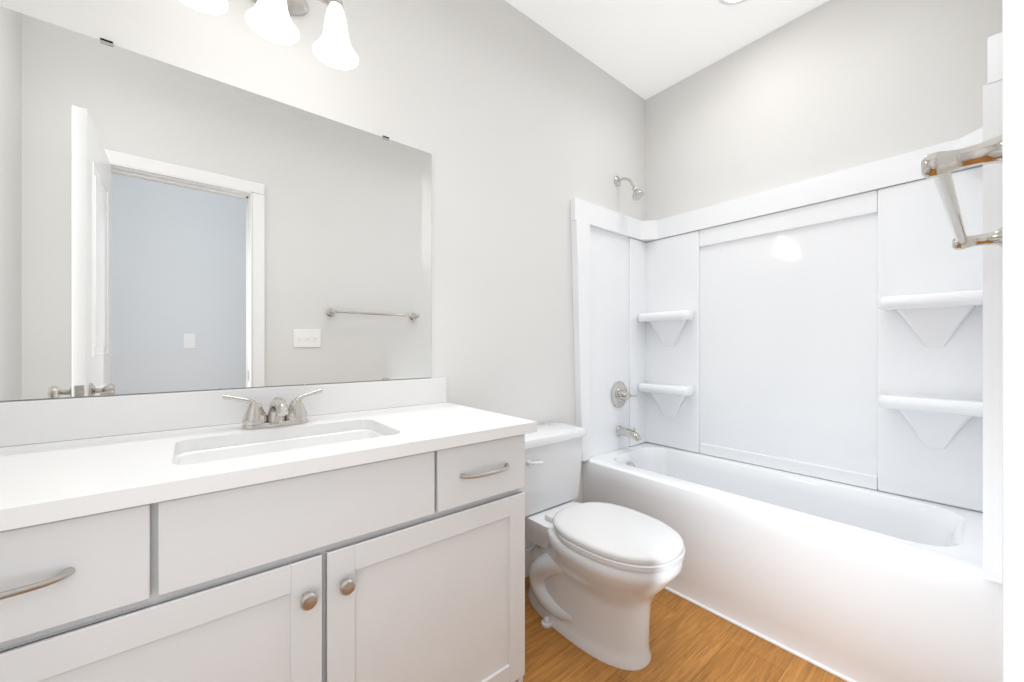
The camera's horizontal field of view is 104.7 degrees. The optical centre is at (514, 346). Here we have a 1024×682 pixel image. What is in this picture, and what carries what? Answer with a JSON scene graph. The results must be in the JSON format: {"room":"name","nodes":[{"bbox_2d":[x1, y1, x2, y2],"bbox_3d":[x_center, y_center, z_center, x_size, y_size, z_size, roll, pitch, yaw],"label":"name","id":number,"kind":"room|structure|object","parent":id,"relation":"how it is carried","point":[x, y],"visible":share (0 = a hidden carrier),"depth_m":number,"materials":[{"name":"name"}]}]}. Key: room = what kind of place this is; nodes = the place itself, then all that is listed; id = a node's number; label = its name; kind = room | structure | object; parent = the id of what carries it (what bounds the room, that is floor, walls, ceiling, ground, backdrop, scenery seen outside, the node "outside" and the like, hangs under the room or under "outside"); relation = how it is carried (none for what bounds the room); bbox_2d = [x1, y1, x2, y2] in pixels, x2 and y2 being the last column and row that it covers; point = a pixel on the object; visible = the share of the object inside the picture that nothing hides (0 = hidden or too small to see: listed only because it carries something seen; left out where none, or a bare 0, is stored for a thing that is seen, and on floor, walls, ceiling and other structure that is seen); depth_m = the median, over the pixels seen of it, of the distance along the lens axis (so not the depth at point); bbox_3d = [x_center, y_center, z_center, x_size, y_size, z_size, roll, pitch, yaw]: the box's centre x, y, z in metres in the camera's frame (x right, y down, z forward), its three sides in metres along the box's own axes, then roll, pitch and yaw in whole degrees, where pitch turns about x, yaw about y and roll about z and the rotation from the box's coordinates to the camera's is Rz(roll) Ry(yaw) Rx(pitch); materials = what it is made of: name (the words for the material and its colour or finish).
{"room":"bathroom","nodes":[
{"label":"bathroom","id":0,"kind":"room"},
{"bbox_2d":[0,0,644,548],"bbox_3d":[-0.300,-0.247,1.681,3.095,2.695,0.110,0,0,-40],"label":"wall","id":1,"kind":"structure","parent":0,"point":[518,126],"depth_m":1.72,"materials":[{"name":"paint"}]},
{"bbox_2d":[0,6,431,400],"bbox_3d":[-0.757,-0.325,1.225,1.101,0.898,0.008,0,0,-40],"label":"mirror","id":2,"kind":"object","parent":1,"relation":"attached to","point":[165,227],"visible":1,"depth_m":1.10,"materials":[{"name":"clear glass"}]},
{"bbox_2d":[179,0,358,69],"bbox_3d":[-0.694,-1.014,1.119,0.448,0.298,0.253,0,0,-40],"label":"sconce","id":3,"kind":"object","parent":1,"relation":"attached to","point":[270,20],"visible":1,"depth_m":1.12,"materials":[{"name":"white glass"}]},
{"bbox_2d":[525,545,534,576],"bbox_3d":[0.010,1.035,1.855,0.746,0.130,0.013,0,0,-39],"label":"baseboard","id":4,"kind":"structure","parent":1,"relation":"attached to","point":[527,558],"depth_m":1.88,"materials":[{"name":"paint"}]},
{"bbox_2d":[614,176,643,200],"bbox_3d":[0.669,-0.929,2.294,0.066,0.181,0.174,0,0,-40],"label":"shower head","id":5,"kind":"object","parent":1,"relation":"attached to","point":[637,195],"visible":1,"depth_m":2.27},
{"bbox_2d":[505,0,828,99],"bbox_3d":[0.548,-1.620,0.652,3.095,0.050,2.776,0,0,-40],"label":"ceiling","id":6,"kind":"structure","parent":0,"point":[645,49],"depth_m":1.99,"materials":[{"name":"paint"}]},
{"bbox_2d":[718,0,746,5],"bbox_3d":[1.001,-1.591,1.749,0.190,0.006,0.190,0,0,-40],"label":"recessed light","id":7,"kind":"object","parent":6,"relation":"in","point":[729,2],"visible":1,"depth_m":1.82,"materials":[{"name":"paint"}]},
{"bbox_2d":[523,576,846,681],"bbox_3d":[0.548,1.125,0.652,3.095,0.050,2.776,0,0,-40],"label":"floor","id":8,"kind":"structure","parent":0,"point":[689,641],"depth_m":1.40,"materials":[{"name":"wood"}]},
{"bbox_2d":[0,434,524,681],"bbox_3d":[-0.576,0.678,1.009,1.175,0.844,0.571,0,0,-40],"label":"bathroom vanity","id":9,"kind":"object","parent":8,"relation":"on","point":[410,568],"visible":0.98,"depth_m":0.79,"materials":[{"name":"paint"}]},
{"bbox_2d":[0,377,536,530],"bbox_3d":[-0.574,0.190,1.020,1.203,0.130,0.559,0,0,-40],"label":"countertop","id":10,"kind":"structure","parent":9,"relation":"on","point":[64,458],"depth_m":0.94,"materials":[{"name":"white stone"}]},
{"bbox_2d":[222,389,322,429],"bbox_3d":[-0.656,0.176,1.099,0.249,0.096,0.145,0,0,-40],"label":"faucet","id":11,"kind":"object","parent":10,"relation":"on","point":[281,412],"visible":1,"depth_m":1.10,"materials":[{"name":"silver metal"}]},
{"bbox_2d":[174,429,384,464],"bbox_3d":[-0.549,0.332,0.989,0.480,0.152,0.290,0,0,-40],"label":"sink","id":12,"kind":"object","parent":10,"relation":"in","point":[209,455],"visible":0.19,"depth_m":1.07,"materials":[{"name":"ceramic"}]},
{"bbox_2d":[523,422,684,670],"bbox_3d":[0.278,0.739,1.578,0.453,0.722,0.780,0,0,-40],"label":"toilet","id":13,"kind":"object","parent":8,"relation":"on","point":[601,575],"visible":0.9,"depth_m":1.44,"materials":[{"name":"ceramic"}]},
{"bbox_2d":[583,442,1001,681],"bbox_3d":[1.070,0.857,1.795,0.612,0.492,1.452,0,0,-40],"label":"bathtub","id":14,"kind":"object","parent":8,"relation":"on","point":[848,582],"visible":0.79,"depth_m":1.43,"materials":[{"name":"white plastic"}]},
{"bbox_2d":[645,0,1001,220],"bbox_3d":[1.385,-0.247,1.983,0.110,2.695,1.566,0,0,-40],"label":"wall","id":15,"kind":"structure","parent":0,"point":[829,87],"depth_m":1.84,"materials":[{"name":"paint"}]},
{"bbox_2d":[571,32,1001,583],"bbox_3d":[1.033,-0.087,1.765,0.709,1.395,1.454,0,0,-40],"label":"tub surround","id":16,"kind":"object","parent":15,"relation":"attached to","point":[844,326],"visible":1,"depth_m":1.83,"materials":[{"name":"white plastic"}]},
{"bbox_2d":[611,381,636,407],"bbox_3d":[0.646,0.284,2.327,0.164,0.156,0.070,0,0,-40],"label":"shower valve","id":17,"kind":"object","parent":16,"relation":"attached to","point":[620,394],"visible":1,"depth_m":2.32,"materials":[{"name":"silver metal"}]},
{"bbox_2d":[616,426,641,441],"bbox_3d":[0.669,0.503,2.294,0.060,0.079,0.151,0,0,-40],"label":"tub spout","id":18,"kind":"object","parent":16,"relation":"attached to","point":[628,432],"visible":1,"depth_m":2.28,"materials":[{"name":"silver metal"}]},
{"bbox_3d":[0.696,-0.247,0.472,2.875,2.695,0.110,0,0,-39],"label":"wall","id":19,"kind":"structure","parent":0,"visible":0},
{"bbox_2d":[921,134,1001,249],"bbox_3d":[0.794,-0.235,0.680,0.658,0.058,0.084,0,0,-40],"label":"towel bar","id":20,"kind":"object","parent":19,"relation":"attached to","point":[938,167],"visible":0.79,"depth_m":0.51,"materials":[{"name":"silver metal"}]},
{"bbox_2d":[1002,0,1023,681],"bbox_3d":[0.023,0.050,-0.080,0.789,2.101,0.148,0,0,-40],"label":"door frame","id":21,"kind":"structure","parent":19,"relation":"attached to","point":[1012,340],"depth_m":0.18,"materials":[{"name":"paint"}]}
]}

